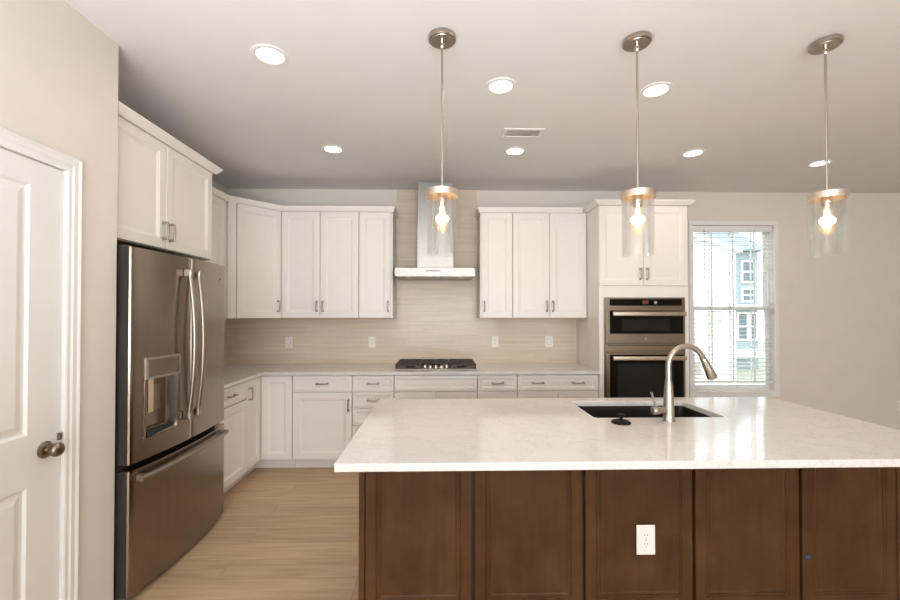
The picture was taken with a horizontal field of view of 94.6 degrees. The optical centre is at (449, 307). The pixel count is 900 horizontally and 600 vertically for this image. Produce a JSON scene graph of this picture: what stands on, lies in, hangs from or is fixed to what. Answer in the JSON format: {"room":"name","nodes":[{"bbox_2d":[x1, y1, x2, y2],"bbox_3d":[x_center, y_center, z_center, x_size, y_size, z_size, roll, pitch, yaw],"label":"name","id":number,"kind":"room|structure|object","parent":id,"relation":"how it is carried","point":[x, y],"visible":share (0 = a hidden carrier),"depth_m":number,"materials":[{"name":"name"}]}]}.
{"room":"kitchen","nodes":[
{"label":"kitchen","id":0,"kind":"room"},
{"bbox_2d":[0,0,118,599],"bbox_3d":[-1.970,0.048,-1.254,0.800,2.787,6.590,0,-1,-1],"label":"wall","id":1,"kind":"structure","parent":0,"point":[59,71],"depth_m":1.88,"materials":[{"name":"paint"}]},
{"bbox_2d":[0,148,64,599],"bbox_3d":[-1.624,0.438,1.377,0.102,2.052,0.764,0,-1,-1],"label":"door","id":2,"kind":"structure","parent":1,"relation":"in","point":[31,191],"depth_m":1.63,"materials":[{"name":"white paint"}]},
{"bbox_2d":[0,126,81,599],"bbox_3d":[-1.684,0.407,1.376,0.137,2.129,0.902,0,-1,-1],"label":"trim","id":3,"kind":"structure","parent":1,"relation":"attached to","point":[16,143],"depth_m":1.78,"materials":[{"name":"white paint"}]},
{"bbox_2d":[212,180,226,199],"bbox_3d":[-2.419,0.100,3.232,0.120,2.787,2.400,0,-1,-1],"label":"wall","id":4,"kind":"structure","parent":0,"point":[214,184],"depth_m":4.29,"materials":[{"name":"paint"}]},
{"bbox_2d":[117,101,222,260],"bbox_3d":[-2.001,-0.687,2.551,0.679,0.679,0.993,0,-1,-1],"label":"upper cabinet","id":5,"kind":"object","parent":4,"relation":"attached to","point":[164,198],"visible":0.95,"depth_m":2.45,"materials":[{"name":"white paint"}]},
{"bbox_2d":[206,194,226,317],"bbox_3d":[-2.167,-0.440,3.384,0.387,1.061,0.736,0,-1,-1],"label":"upper cabinet","id":6,"kind":"object","parent":4,"relation":"attached to","point":[219,206],"visible":0.02,"depth_m":3.65,"materials":[{"name":"white paint"}]},
{"bbox_2d":[117,467,358,599],"bbox_3d":[0.301,1.516,-0.056,12.600,0.120,9.310,0,-1,-1],"label":"floor","id":7,"kind":"structure","parent":0,"point":[279,533],"depth_m":2.56,"materials":[{"name":"brown wood"}]},
{"bbox_2d":[113,244,228,599],"bbox_3d":[-1.897,0.585,2.512,0.808,1.800,0.914,0,-1,-1],"label":"refrigerator","id":8,"kind":"object","parent":7,"relation":"on","point":[169,485],"visible":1,"depth_m":2.29,"materials":[{"name":"grey metal"}]},
{"bbox_2d":[219,381,246,493],"bbox_3d":[-2.017,1.052,3.251,0.666,0.883,0.546,0,-1,-1],"label":"base cabinet","id":9,"kind":"object","parent":7,"relation":"on","point":[235,403],"visible":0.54,"depth_m":3.34,"materials":[{"name":"white paint"}]},
{"bbox_2d":[236,375,295,482],"bbox_3d":[-1.912,1.061,3.975,0.911,0.883,0.894,0,-1,-1],"label":"base cabinet","id":10,"kind":"object","parent":7,"relation":"on","point":[269,418],"visible":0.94,"depth_m":3.82,"materials":[{"name":"white paint"}]},
{"bbox_2d":[224,363,598,388],"bbox_3d":[-0.482,0.601,3.741,3.757,0.030,1.444,0,-1,-1],"label":"countertop","id":11,"kind":"structure","parent":10,"relation":"on","point":[234,374],"depth_m":3.90,"materials":[{"name":"white stone"}]},
{"bbox_2d":[395,359,475,369],"bbox_3d":[-0.141,0.566,4.191,0.776,0.049,0.510,0,-1,-1],"label":"gas cooktop","id":12,"kind":"object","parent":11,"relation":"in","point":[402,364],"visible":1,"depth_m":4.05,"materials":[{"name":"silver metal"}]},
{"bbox_2d":[395,363,475,369],"bbox_3d":[-0.141,0.586,4.191,0.776,0.009,0.510,0,-1,-1],"label":"tray","id":13,"kind":"object","parent":12,"relation":"on","point":[424,366],"depth_m":3.98,"materials":[{"name":"silver metal"}]},
{"bbox_2d":[293,375,352,467],"bbox_3d":[-1.185,1.062,4.112,0.544,0.883,0.654,0,-1,-1],"label":"base cabinet","id":14,"kind":"object","parent":7,"relation":"on","point":[322,404],"visible":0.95,"depth_m":3.83,"materials":[{"name":"white paint"}]},
{"bbox_2d":[352,375,393,437],"bbox_3d":[-0.718,1.062,4.124,0.381,0.883,0.654,0,-1,-1],"label":"base cabinet","id":15,"kind":"object","parent":7,"relation":"on","point":[367,389],"visible":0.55,"depth_m":3.84,"materials":[{"name":"white paint"}]},
{"bbox_2d":[394,375,476,398],"bbox_3d":[-0.139,1.062,4.138,0.771,0.883,0.654,0,-1,-1],"label":"base cabinet","id":16,"kind":"object","parent":7,"relation":"on","point":[405,386],"visible":0.16,"depth_m":3.86,"materials":[{"name":"white paint"}]},
{"bbox_2d":[477,374,516,397],"bbox_3d":[0.436,1.063,4.152,0.370,0.883,0.654,0,-1,-1],"label":"base cabinet","id":17,"kind":"object","parent":7,"relation":"on","point":[500,385],"visible":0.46,"depth_m":3.87,"materials":[{"name":"white paint"}]},
{"bbox_2d":[517,374,597,397],"bbox_3d":[1.005,1.063,4.165,0.761,0.883,0.654,0,-1,-1],"label":"base cabinet","id":18,"kind":"object","parent":7,"relation":"on","point":[528,385],"visible":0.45,"depth_m":3.88,"materials":[{"name":"white paint"}]},
{"bbox_2d":[359,467,899,599],"bbox_3d":[0.822,1.040,2.241,2.472,0.882,0.746,0,-1,-1],"label":"kitchen island","id":19,"kind":"object","parent":7,"relation":"on","point":[747,533],"visible":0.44,"depth_m":1.88,"materials":[{"name":"brown wood"}]},
{"bbox_2d":[334,397,899,471],"bbox_3d":[0.823,0.581,2.081,2.507,0.030,1.129,0,-1,-1],"label":"island countertop","id":20,"kind":"structure","parent":19,"relation":"on","point":[470,434],"depth_m":1.78,"materials":[{"name":"white stone"}]},
{"bbox_2d":[611,413,630,424],"bbox_3d":[0.841,0.542,2.040,0.092,0.046,0.092,0,-1,-1],"label":"stopper","id":21,"kind":"object","parent":20,"relation":"on","point":[619,421],"visible":1,"depth_m":2.02,"materials":[{"name":"black rubber"}]},
{"bbox_2d":[578,406,709,417],"bbox_3d":[1.088,0.713,2.340,0.748,0.224,0.438,0,-1,-1],"label":"undermount sink","id":22,"kind":"object","parent":20,"relation":"in","point":[595,411],"visible":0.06,"depth_m":2.54,"materials":[{"name":"black stone"}]},
{"bbox_2d":[650,344,717,421],"bbox_3d":[1.174,0.373,2.091,0.361,0.386,0.060,0,-1,-5],"label":"kitchen faucet","id":23,"kind":"object","parent":20,"relation":"on","point":[667,409],"visible":1,"depth_m":2.08,"materials":[{"name":"silver metal"}]},
{"bbox_2d":[662,380,675,421],"bbox_3d":[1.098,0.464,2.084,0.060,0.204,0.060,0,-1,-1],"label":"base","id":24,"kind":"object","parent":23,"relation":"attached to","point":[668,399],"depth_m":2.06,"materials":[{"name":"silver metal"}]},
{"bbox_2d":[636,525,654,554],"bbox_3d":[0.880,1.042,1.865,0.084,0.132,0.009,0,-1,-1],"label":"wall outlet","id":25,"kind":"object","parent":19,"relation":"attached to","point":[645,534],"visible":1,"depth_m":1.86,"materials":[{"name":"white plastic"}]},
{"bbox_2d":[642,532,649,538],"bbox_3d":[0.880,1.022,1.862,0.034,0.029,0.002,0,-1,-1],"label":"socket","id":26,"kind":"object","parent":25,"relation":"attached to","point":[645,535],"depth_m":1.86,"materials":[{"name":"white plastic"}]},
{"bbox_2d":[642,541,649,547],"bbox_3d":[0.880,1.061,1.862,0.034,0.029,0.002,0,-1,-1],"label":"socket","id":27,"kind":"object","parent":25,"relation":"attached to","point":[645,544],"depth_m":1.86,"materials":[{"name":"white plastic"}]},
{"bbox_2d":[577,199,695,397],"bbox_3d":[1.813,0.249,4.188,0.942,2.512,0.686,0,-1,-1],"label":"tall cabinet","id":28,"kind":"object","parent":7,"relation":"on","point":[624,258],"visible":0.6,"depth_m":3.90,"materials":[{"name":"white paint"}]},
{"bbox_2d":[604,297,686,397],"bbox_3d":[1.815,0.524,4.136,0.768,1.240,0.666,0,-1,-1],"label":"wall oven","id":29,"kind":"object","parent":28,"relation":"in","point":[640,333],"visible":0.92,"depth_m":3.86,"materials":[{"name":"metal"}]},
{"bbox_2d":[605,309,686,342],"bbox_3d":[1.822,0.167,3.843,0.744,0.324,0.072,0,-1,-1],"label":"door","id":30,"kind":"structure","parent":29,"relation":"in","point":[621,325],"depth_m":3.86,"materials":[{"name":"silver glass"}]},
{"bbox_2d":[606,352,686,397],"bbox_3d":[1.822,0.761,3.836,0.744,0.700,0.072,0,-1,-1],"label":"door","id":31,"kind":"structure","parent":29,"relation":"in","point":[628,374],"depth_m":3.85,"materials":[{"name":"black glass"}]},
{"bbox_2d":[65,0,899,192],"bbox_3d":[0.301,-1.406,-0.021,12.600,0.150,9.310,0,-1,-1],"label":"ceiling","id":32,"kind":"structure","parent":0,"point":[361,77],"depth_m":2.48,"materials":[{"name":"paint"}]},
{"bbox_2d":[250,44,288,65],"bbox_3d":[-0.929,-1.301,2.143,0.184,0.008,0.184,0,-1,-1],"label":"recessed light","id":33,"kind":"object","parent":32,"relation":"in","point":[267,54],"visible":1,"depth_m":2.13,"materials":[{"name":"white paint"}]},
{"bbox_2d":[321,144,344,153],"bbox_3d":[-0.950,-1.287,3.371,0.184,0.008,0.184,0,-1,-1],"label":"recessed light","id":34,"kind":"object","parent":32,"relation":"in","point":[333,149],"visible":1,"depth_m":3.37,"materials":[{"name":"white paint"}]},
{"bbox_2d":[426,27,457,228],"bbox_3d":[-0.038,-0.781,1.994,0.157,1.051,0.157,0,-1,19],"label":"pendant light","id":35,"kind":"object","parent":32,"relation":"hanging from","point":[441,38],"visible":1,"depth_m":1.99,"materials":[{"name":"silver metal"}]},
{"bbox_2d":[437,192,446,205],"bbox_3d":[-0.038,-0.526,1.991,0.048,0.068,0.048,0,-1,-1],"label":"socket","id":36,"kind":"object","parent":35,"relation":"attached to","point":[441,196],"depth_m":1.97,"materials":[{"name":"silver metal"}]},
{"bbox_2d":[485,77,516,94],"bbox_3d":[0.299,-1.298,2.435,0.184,0.008,0.184,0,-1,-1],"label":"recessed light","id":37,"kind":"object","parent":32,"relation":"in","point":[501,85],"visible":1,"depth_m":2.43,"materials":[{"name":"white paint"}]},
{"bbox_2d":[504,147,525,155],"bbox_3d":[0.534,-1.286,3.413,0.184,0.008,0.184,0,-1,-1],"label":"recessed light","id":38,"kind":"object","parent":32,"relation":"in","point":[512,151],"visible":1,"depth_m":3.41,"materials":[{"name":"white paint"}]},
{"bbox_2d":[501,128,544,137],"bbox_3d":[0.537,-1.291,3.065,0.296,0.008,0.152,0,-1,-1],"label":"ceiling vent","id":39,"kind":"object","parent":32,"relation":"in","point":[507,132],"visible":1,"depth_m":3.06,"materials":[{"name":"metal"}]},
{"bbox_2d":[620,31,655,226],"bbox_3d":[0.911,-0.781,2.017,0.157,1.051,0.157,0,-1,19],"label":"pendant light","id":40,"kind":"object","parent":32,"relation":"hanging from","point":[637,41],"visible":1,"depth_m":2.01,"materials":[{"name":"silver metal"}]},
{"bbox_2d":[632,194,642,207],"bbox_3d":[0.911,-0.526,2.014,0.048,0.068,0.048,0,-1,-1],"label":"socket","id":41,"kind":"object","parent":40,"relation":"attached to","point":[637,199],"depth_m":1.99,"materials":[{"name":"silver metal"}]},
{"bbox_2d":[639,82,672,98],"bbox_3d":[1.230,-1.297,2.479,0.184,0.008,0.184,0,-1,-1],"label":"recessed light","id":42,"kind":"object","parent":32,"relation":"in","point":[658,89],"visible":1,"depth_m":2.47,"materials":[{"name":"white paint"}]},
{"bbox_2d":[680,149,705,157],"bbox_3d":[2.024,-1.286,3.456,0.184,0.008,0.184,0,-1,-1],"label":"recessed light","id":43,"kind":"object","parent":32,"relation":"in","point":[694,152],"visible":1,"depth_m":3.45,"materials":[{"name":"white paint"}]},
{"bbox_2d":[806,159,833,166],"bbox_3d":[3.287,-1.283,3.687,0.184,0.008,0.184,0,-1,-1],"label":"recessed light","id":44,"kind":"object","parent":32,"relation":"in","point":[820,162],"visible":0.85,"depth_m":3.69,"materials":[{"name":"white paint"}]},
{"bbox_2d":[806,34,848,229],"bbox_3d":[1.848,-0.781,2.037,0.157,1.051,0.157,0,-1,19],"label":"pendant light","id":45,"kind":"object","parent":32,"relation":"hanging from","point":[826,198],"visible":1,"depth_m":2.03,"materials":[{"name":"silver metal"}]},
{"bbox_2d":[820,195,833,208],"bbox_3d":[1.848,-0.526,2.034,0.048,0.068,0.048,0,-1,-1],"label":"socket","id":46,"kind":"object","parent":45,"relation":"attached to","point":[826,202],"depth_m":2.02,"materials":[{"name":"silver metal"}]},
{"bbox_2d":[227,189,899,429],"bbox_3d":[1.950,0.116,4.597,8.920,2.787,0.120,0,-1,-1],"label":"wall","id":47,"kind":"structure","parent":0,"point":[839,288],"depth_m":4.59,"materials":[{"name":"paint"}]},
{"bbox_2d":[226,201,281,318],"bbox_3d":[-2.022,-0.432,4.098,0.712,1.061,0.698,0,-1,-1],"label":"upper cabinet","id":48,"kind":"object","parent":47,"relation":"attached to","point":[253,234],"visible":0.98,"depth_m":3.92,"materials":[{"name":"white paint"}]},
{"bbox_2d":[212,186,398,218],"bbox_3d":[-1.391,-0.992,3.922,2.007,0.054,0.672,0,-1,-37],"label":"crown molding","id":49,"kind":"structure","parent":48,"relation":"attached to","point":[215,191],"depth_m":4.12,"materials":[{"name":"white paint"}]},
{"bbox_2d":[281,212,358,317],"bbox_3d":[-1.298,-0.428,4.280,0.764,1.063,0.368,0,-1,-1],"label":"upper cabinet","id":50,"kind":"object","parent":47,"relation":"attached to","point":[320,276],"visible":0.99,"depth_m":4.14,"materials":[{"name":"white paint"}]},
{"bbox_2d":[359,212,395,317],"bbox_3d":[-0.746,-0.428,4.293,0.333,1.063,0.368,0,-1,-1],"label":"upper cabinet","id":51,"kind":"object","parent":47,"relation":"attached to","point":[377,230],"visible":1,"depth_m":4.15,"materials":[{"name":"white paint"}]},
{"bbox_2d":[224,190,576,363],"bbox_3d":[-0.487,-0.350,3.753,3.766,1.872,1.460,0,-1,-1],"label":"tile backsplash","id":52,"kind":"structure","parent":47,"relation":"attached to","point":[436,319],"depth_m":4.48,"materials":[{"name":"beige tile"}]},
{"bbox_2d":[286,337,291,347],"bbox_3d":[-1.720,0.365,4.431,0.072,0.117,0.010,0,-1,-1],"label":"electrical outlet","id":53,"kind":"object","parent":52,"relation":"attached to","point":[288,339],"visible":1,"depth_m":4.43,"materials":[{"name":"white plastic"}]},
{"bbox_2d":[369,337,374,346],"bbox_3d":[-0.838,0.365,4.453,0.072,0.117,0.009,0,-1,-1],"label":"wall outlet","id":54,"kind":"object","parent":52,"relation":"attached to","point":[371,339],"visible":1,"depth_m":4.45,"materials":[{"name":"white plastic"}]},
{"bbox_2d":[492,336,497,346],"bbox_3d":[0.487,0.365,4.485,0.072,0.117,0.009,0,-1,-1],"label":"wall outlet","id":55,"kind":"object","parent":52,"relation":"attached to","point":[494,338],"visible":1,"depth_m":4.48,"materials":[{"name":"white plastic"}]},
{"bbox_2d":[545,336,552,346],"bbox_3d":[1.074,0.366,4.499,0.082,0.117,0.010,0,-1,-1],"label":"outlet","id":56,"kind":"object","parent":52,"relation":"attached to","point":[548,339],"visible":1,"depth_m":4.50,"materials":[{"name":"white plastic"}]},
{"bbox_2d":[395,182,474,280],"bbox_3d":[-0.150,-0.787,4.241,0.773,0.985,0.492,0,-1,-1],"label":"range hood","id":57,"kind":"object","parent":47,"relation":"attached to","point":[434,240],"visible":0.98,"depth_m":4.20,"materials":[{"name":"silver metal"}]},
{"bbox_2d":[477,213,511,317],"bbox_3d":[0.463,-0.428,4.322,0.326,1.063,0.368,0,-1,-1],"label":"upper cabinet","id":58,"kind":"object","parent":47,"relation":"attached to","point":[494,230],"visible":1,"depth_m":4.18,"materials":[{"name":"white paint"}]},
{"bbox_2d":[512,213,586,317],"bbox_3d":[1.006,-0.428,4.335,0.751,1.063,0.368,0,-1,-1],"label":"upper cabinet","id":59,"kind":"object","parent":47,"relation":"attached to","point":[549,249],"visible":0.99,"depth_m":4.20,"materials":[{"name":"white paint"}]},
{"bbox_2d":[475,207,582,219],"bbox_3d":[0.804,-0.987,4.338,1.065,0.054,0.347,0,-1,-1],"label":"crown molding","id":60,"kind":"structure","parent":59,"relation":"attached to","point":[479,209],"depth_m":4.17,"materials":[{"name":"white paint"}]},
{"bbox_2d":[694,233,769,389],"bbox_3d":[3.117,0.000,4.655,0.907,1.820,0.059,0,-1,-1],"label":"window","id":61,"kind":"structure","parent":47,"relation":"in","point":[765,299],"depth_m":4.63,"materials":[{"name":"white paint"}]},
{"bbox_2d":[693,226,772,382],"bbox_3d":[3.119,-0.043,4.592,0.895,1.730,0.064,0,-1,-1],"label":"window blinds","id":62,"kind":"object","parent":61,"relation":"attached to","point":[749,230],"visible":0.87,"depth_m":4.58,"materials":[{"name":"white paint"}]},
{"bbox_2d":[688,221,779,396],"bbox_3d":[3.120,0.009,4.554,0.999,1.931,0.024,0,-1,-1],"label":"trim","id":63,"kind":"structure","parent":47,"relation":"attached to","point":[692,393],"depth_m":4.55,"materials":[{"name":"white paint"}]},
{"bbox_2d":[896,400,899,410],"bbox_3d":[4.981,1.080,4.594,0.072,0.117,0.009,0,-1,-1],"label":"wall outlet","id":64,"kind":"object","parent":47,"relation":"attached to","point":[897,401],"visible":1,"depth_m":4.59,"materials":[{"name":"white plastic"}]},
{"label":"outside","id":65,"kind":"structure","parent":0,"visible":0},
{"bbox_2d":[736,331,763,384],"bbox_3d":[17.397,2.401,25.210,44.000,0.100,40.380,0,-1,-1],"label":"ground","id":66,"kind":"structure","parent":65,"point":[760,333],"depth_m":15.06,"materials":[{"name":"white"}]},
{"bbox_2d":[693,232,742,384],"bbox_3d":[3.139,-0.167,12.557,6.280,4.740,7.250,0,-1,-1],"label":"neighbor house","id":67,"kind":"structure","parent":66,"relation":"on","point":[720,262],"depth_m":9.14,"materials":[{"name":"white"}]},
{"bbox_2d":[695,232,762,368],"bbox_3d":[9.092,-1.125,18.739,4.480,6.800,7.800,0,-1,-1],"label":"neighbor house","id":68,"kind":"structure","parent":66,"relation":"on","point":[742,261],"depth_m":15.25,"materials":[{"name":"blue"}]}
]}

